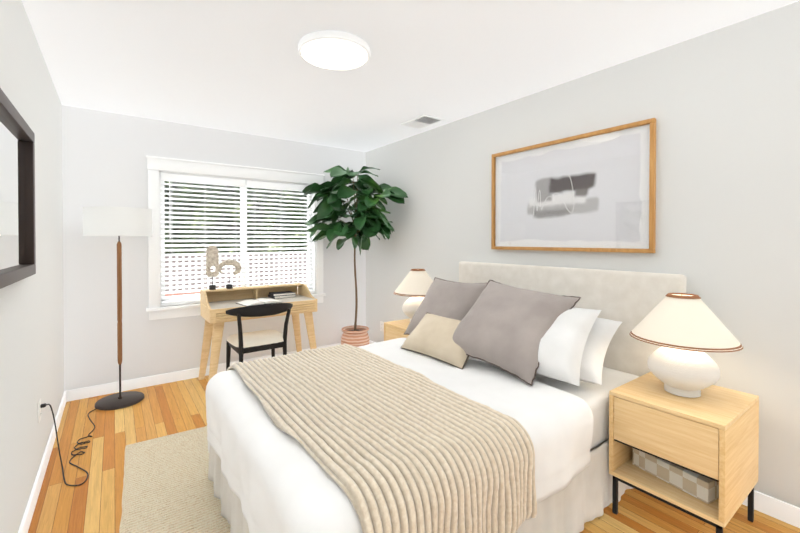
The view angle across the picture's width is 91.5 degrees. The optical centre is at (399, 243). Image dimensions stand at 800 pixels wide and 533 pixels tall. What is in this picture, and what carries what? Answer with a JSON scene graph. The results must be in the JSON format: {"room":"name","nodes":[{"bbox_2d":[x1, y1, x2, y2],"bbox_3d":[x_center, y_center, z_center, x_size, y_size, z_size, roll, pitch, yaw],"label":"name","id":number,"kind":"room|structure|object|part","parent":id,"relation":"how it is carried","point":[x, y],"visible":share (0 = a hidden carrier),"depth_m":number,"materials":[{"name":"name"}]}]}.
{"room":"bedroom","nodes":[
{"label":"bedroom","id":0,"kind":"room"},
{"bbox_2d":[0,0,63,532],"bbox_3d":[-1.338,0.103,1.137,0.140,2.440,5.310,0,1,-36],"label":"wall","id":1,"kind":"structure","parent":0,"point":[31,340],"depth_m":1.99,"materials":[{"name":"white paint"}]},
{"bbox_2d":[0,88,35,288],"bbox_3d":[-1.292,-0.183,1.224,0.040,0.660,1.480,0,1,-36],"label":"framed mirror","id":2,"kind":"object","parent":1,"relation":"attached to","point":[17,209],"visible":1,"depth_m":1.58,"materials":[{"name":"brown metal"}]},
{"bbox_2d":[38,398,40,423],"bbox_3d":[-1.973,0.913,2.136,0.008,0.116,0.072,0,1,-36],"label":"outlet","id":3,"kind":"object","parent":1,"relation":"attached to","point":[39,411],"visible":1,"depth_m":2.12,"materials":[{"name":"white plastic"}]},
{"bbox_2d":[18,390,67,532],"bbox_3d":[-1.275,1.276,1.195,0.018,0.092,5.030,0,1,-36],"label":"baseboard","id":4,"kind":"structure","parent":1,"relation":"attached to","point":[28,514],"depth_m":2.11,"materials":[{"name":"white"}]},
{"bbox_2d":[62,105,365,390],"bbox_3d":[-1.641,0.074,4.120,2.900,2.440,0.140,0,1,-36],"label":"wall","id":5,"kind":"structure","parent":0,"point":[104,160],"depth_m":3.51,"materials":[{"name":"white paint"}]},
{"bbox_2d":[68,343,340,400],"bbox_3d":[-1.591,1.248,4.070,2.850,0.092,0.018,0,1,-36],"label":"baseboard","id":6,"kind":"structure","parent":5,"relation":"attached to","point":[103,389],"depth_m":3.54,"materials":[{"name":"white"}]},
{"bbox_2d":[146,155,325,319],"bbox_3d":[-1.626,-0.058,4.098,1.760,1.495,0.192,0,1,-36],"label":"window","id":7,"kind":"structure","parent":5,"relation":"in","point":[244,217],"depth_m":3.81,"materials":[{"name":"white wood"}]},
{"bbox_2d":[161,173,244,303],"bbox_3d":[-1.927,-0.051,3.861,0.753,1.227,0.082,0,1,-36],"label":"window blind","id":8,"kind":"object","parent":7,"relation":"attached to","point":[171,177],"visible":0.94,"depth_m":3.82,"materials":[{"name":"white plastic"}]},
{"bbox_2d":[245,180,313,292],"bbox_3d":[-1.310,-0.056,4.313,0.753,1.227,0.082,0,1,-36],"label":"window blind","id":9,"kind":"object","parent":7,"relation":"attached to","point":[270,185],"visible":0.75,"depth_m":4.30,"materials":[{"name":"white plastic"}]},
{"bbox_2d":[22,0,799,151],"bbox_3d":[-0.113,-1.176,2.023,3.180,0.100,5.310,0,1,-36],"label":"ceiling","id":10,"kind":"structure","parent":0,"point":[240,66],"depth_m":2.31,"materials":[{"name":"white paint"}]},
{"bbox_2d":[298,30,370,70],"bbox_3d":[-0.375,-1.101,2.247,0.410,0.053,0.410,0,1,-36],"label":"flush-mount ceiling light","id":11,"kind":"object","parent":10,"relation":"attached to","point":[333,50],"visible":1,"depth_m":2.18,"materials":[{"name":"white"}]},
{"bbox_2d":[400,114,444,128],"bbox_3d":[0.208,-1.134,3.641,0.250,0.014,0.360,0,1,-36],"label":"ceiling vent","id":12,"kind":"object","parent":10,"relation":"in","point":[422,121],"visible":1,"depth_m":3.62,"materials":[{"name":"white metal"}]},
{"bbox_2d":[28,375,799,532],"bbox_3d":[-0.113,1.364,2.048,3.180,0.100,5.310,0,1,-36],"label":"floor","id":13,"kind":"structure","parent":0,"point":[92,503],"depth_m":2.17,"materials":[{"name":"brown wood"}]},
{"bbox_2d":[40,206,152,485],"bbox_3d":[-2.067,0.511,2.771,0.597,1.592,1.453,0,1,-36],"label":"floor lamp","id":14,"kind":"object","parent":13,"relation":"on","point":[112,221],"depth_m":3.07,"materials":[{"name":"white fabric"}]},
{"bbox_3d":[-2.131,1.093,2.541,0.216,0.432,1.148,0,1,-36],"label":"floor lamp cord","id":15,"kind":"part","parent":14,"relation":"part of","materials":[{"name":"black rubber"}]},
{"bbox_2d":[119,426,230,532],"bbox_3d":[-0.465,1.308,2.017,1.725,0.013,2.392,0,1,-36],"label":"rug","id":16,"kind":"object","parent":13,"relation":"on","point":[167,485],"visible":0.23,"depth_m":2.08,"materials":[{"name":"carpet"}]},
{"bbox_2d":[198,283,316,381],"bbox_3d":[-1.371,0.868,3.843,1.042,0.863,0.509,0,1,-36],"label":"desk","id":17,"kind":"object","parent":13,"relation":"on","point":[216,304],"visible":0.77,"depth_m":3.80,"materials":[{"name":"brown wood"}]},
{"bbox_2d":[206,245,218,289],"bbox_3d":[-1.795,0.224,3.730,0.105,0.425,0.050,0,1,-36],"label":"sculpture","id":18,"kind":"object","parent":17,"relation":"on","point":[212,255],"visible":0.98,"depth_m":3.71,"materials":[{"name":"beige"}]},
{"bbox_2d":[219,260,240,288],"bbox_3d":[-1.666,0.294,3.818,0.216,0.284,0.050,0,1,-36],"label":"sculpture","id":19,"kind":"object","parent":17,"relation":"on","point":[236,264],"visible":0.98,"depth_m":3.81,"materials":[{"name":"beige"}]},
{"bbox_2d":[236,298,281,305],"bbox_3d":[-1.342,0.550,3.724,0.352,0.023,0.245,-1,1,-44],"label":"open book","id":20,"kind":"object","parent":17,"relation":"on","point":[260,301],"visible":0.98,"depth_m":3.67,"materials":[{"name":"white paper"}]},
{"bbox_2d":[268,291,295,298],"bbox_3d":[-1.240,0.533,4.102,0.247,0.048,0.183,0,1,-36],"label":"books","id":21,"kind":"object","parent":17,"relation":"on","point":[281,294],"visible":1,"depth_m":4.04,"materials":[{"name":"grey paper"}]},
{"bbox_2d":[226,303,292,369],"bbox_3d":[-1.304,0.911,3.592,0.596,0.779,0.494,0,1,-36],"label":"desk chair","id":22,"kind":"object","parent":13,"relation":"on","point":[239,342],"visible":0.9,"depth_m":3.46,"materials":[{"name":"black wood"}]},
{"bbox_2d":[301,165,407,346],"bbox_3d":[-0.523,0.210,4.195,0.924,2.167,0.986,0,1,-36],"label":"plant","id":23,"kind":"object","parent":13,"relation":"on","point":[369,220],"visible":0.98,"depth_m":4.20,"materials":[{"name":"green plant"}]},
{"bbox_3d":[-0.511,1.126,4.457,0.326,0.330,0.326,0,1,-36],"label":"pot","id":24,"kind":"part","parent":23,"relation":"part of","materials":[{"name":"ceramic"}]},
{"bbox_2d":[384,318,409,340],"bbox_3d":[0.193,1.001,3.471,0.510,0.598,0.450,0,1,-36],"label":"nightstand","id":25,"kind":"object","parent":13,"relation":"on","point":[396,329],"visible":0.02,"depth_m":3.40,"materials":[{"name":"brown wood"}]},
{"bbox_2d":[393,269,432,321],"bbox_3d":[0.161,0.464,3.517,0.442,0.474,0.442,0,1,-36],"label":"table lamp","id":26,"kind":"object","parent":25,"relation":"on","point":[414,285],"visible":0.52,"depth_m":3.41,"materials":[{"name":"beige fabric"}]},
{"bbox_2d":[206,261,686,532],"bbox_3d":[0.204,0.739,2.207,2.159,1.143,1.722,0,1,-36],"label":"bed","id":27,"kind":"object","parent":13,"relation":"on","point":[476,400],"visible":1,"depth_m":1.75,"materials":[{"name":"fabric"}]},
{"bbox_2d":[226,344,536,532],"bbox_3d":[-0.248,0.864,1.891,0.809,0.370,1.588,0,1,-36],"label":"throw","id":28,"kind":"object","parent":27,"relation":"on","point":[394,449],"depth_m":1.42,"materials":[{"name":"fabric"}]},
{"bbox_2d":[206,338,592,532],"bbox_3d":[-0.104,0.942,2.006,1.423,0.469,1.540,0,1,-36],"label":"duvet","id":29,"kind":"object","parent":27,"relation":"on","point":[274,481],"depth_m":1.55,"materials":[{"name":"white fabric"}]},
{"bbox_3d":[0.184,0.884,2.217,2.015,0.254,1.422,0,1,-36],"label":"mattress","id":30,"kind":"part","parent":27,"relation":"part of","materials":[{"name":"white fabric"}]},
{"bbox_3d":[1.049,0.733,2.813,0.079,1.143,1.700,0,1,-36],"label":"headboard","id":31,"kind":"part","parent":27,"relation":"part of","materials":[{"name":"fabric"}]},
{"bbox_2d":[609,372,758,532],"bbox_3d":[1.361,1.017,1.879,0.510,0.598,0.450,0,1,-36],"label":"nightstand","id":32,"kind":"object","parent":13,"relation":"on","point":[711,432],"visible":0.94,"depth_m":1.73,"materials":[{"name":"brown wood"}]},
{"bbox_2d":[633,448,718,503],"bbox_3d":[1.331,1.060,1.851,0.210,0.090,0.330,0,1,-26],"label":"box","id":33,"kind":"object","parent":32,"relation":"in","point":[702,488],"visible":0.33,"depth_m":1.76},
{"bbox_2d":[629,293,742,397],"bbox_3d":[1.362,0.480,1.880,0.442,0.474,0.442,0,1,-36],"label":"table lamp","id":34,"kind":"object","parent":32,"relation":"on","point":[685,331],"visible":1,"depth_m":1.78,"materials":[{"name":"white ceramic"}]},
{"bbox_2d":[366,1,799,507],"bbox_3d":[1.113,0.085,2.934,0.140,2.440,5.310,0,1,-36],"label":"wall","id":35,"kind":"structure","parent":0,"point":[722,106],"depth_m":2.12,"materials":[{"name":"white paint"}]},
{"bbox_2d":[380,321,383,331],"bbox_3d":[-0.216,0.979,4.629,0.008,0.116,0.072,0,1,-36],"label":"outlet","id":36,"kind":"object","parent":35,"relation":"attached to","point":[381,326],"visible":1,"depth_m":4.62,"materials":[{"name":"white plastic"}]},
{"bbox_2d":[491,118,655,252],"bbox_3d":[1.129,-0.344,2.762,0.032,0.787,1.210,0,1,-36],"label":"picture frame","id":37,"kind":"object","parent":35,"relation":"attached to","point":[594,191],"visible":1,"depth_m":2.64,"materials":[{"name":"white paper"}]},
{"bbox_2d":[369,340,799,527],"bbox_3d":[1.049,1.260,2.899,0.018,0.092,5.030,0,1,-36],"label":"baseboard","id":38,"kind":"structure","parent":35,"relation":"attached to","point":[788,513],"depth_m":1.87,"materials":[{"name":"white"}]},
{"label":"outside","id":39,"kind":"structure","parent":0,"visible":0},
{"bbox_2d":[164,181,307,295],"bbox_3d":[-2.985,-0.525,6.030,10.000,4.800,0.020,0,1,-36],"label":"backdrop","id":40,"kind":"structure","parent":39,"point":[217,216],"depth_m":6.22,"materials":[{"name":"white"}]}
]}

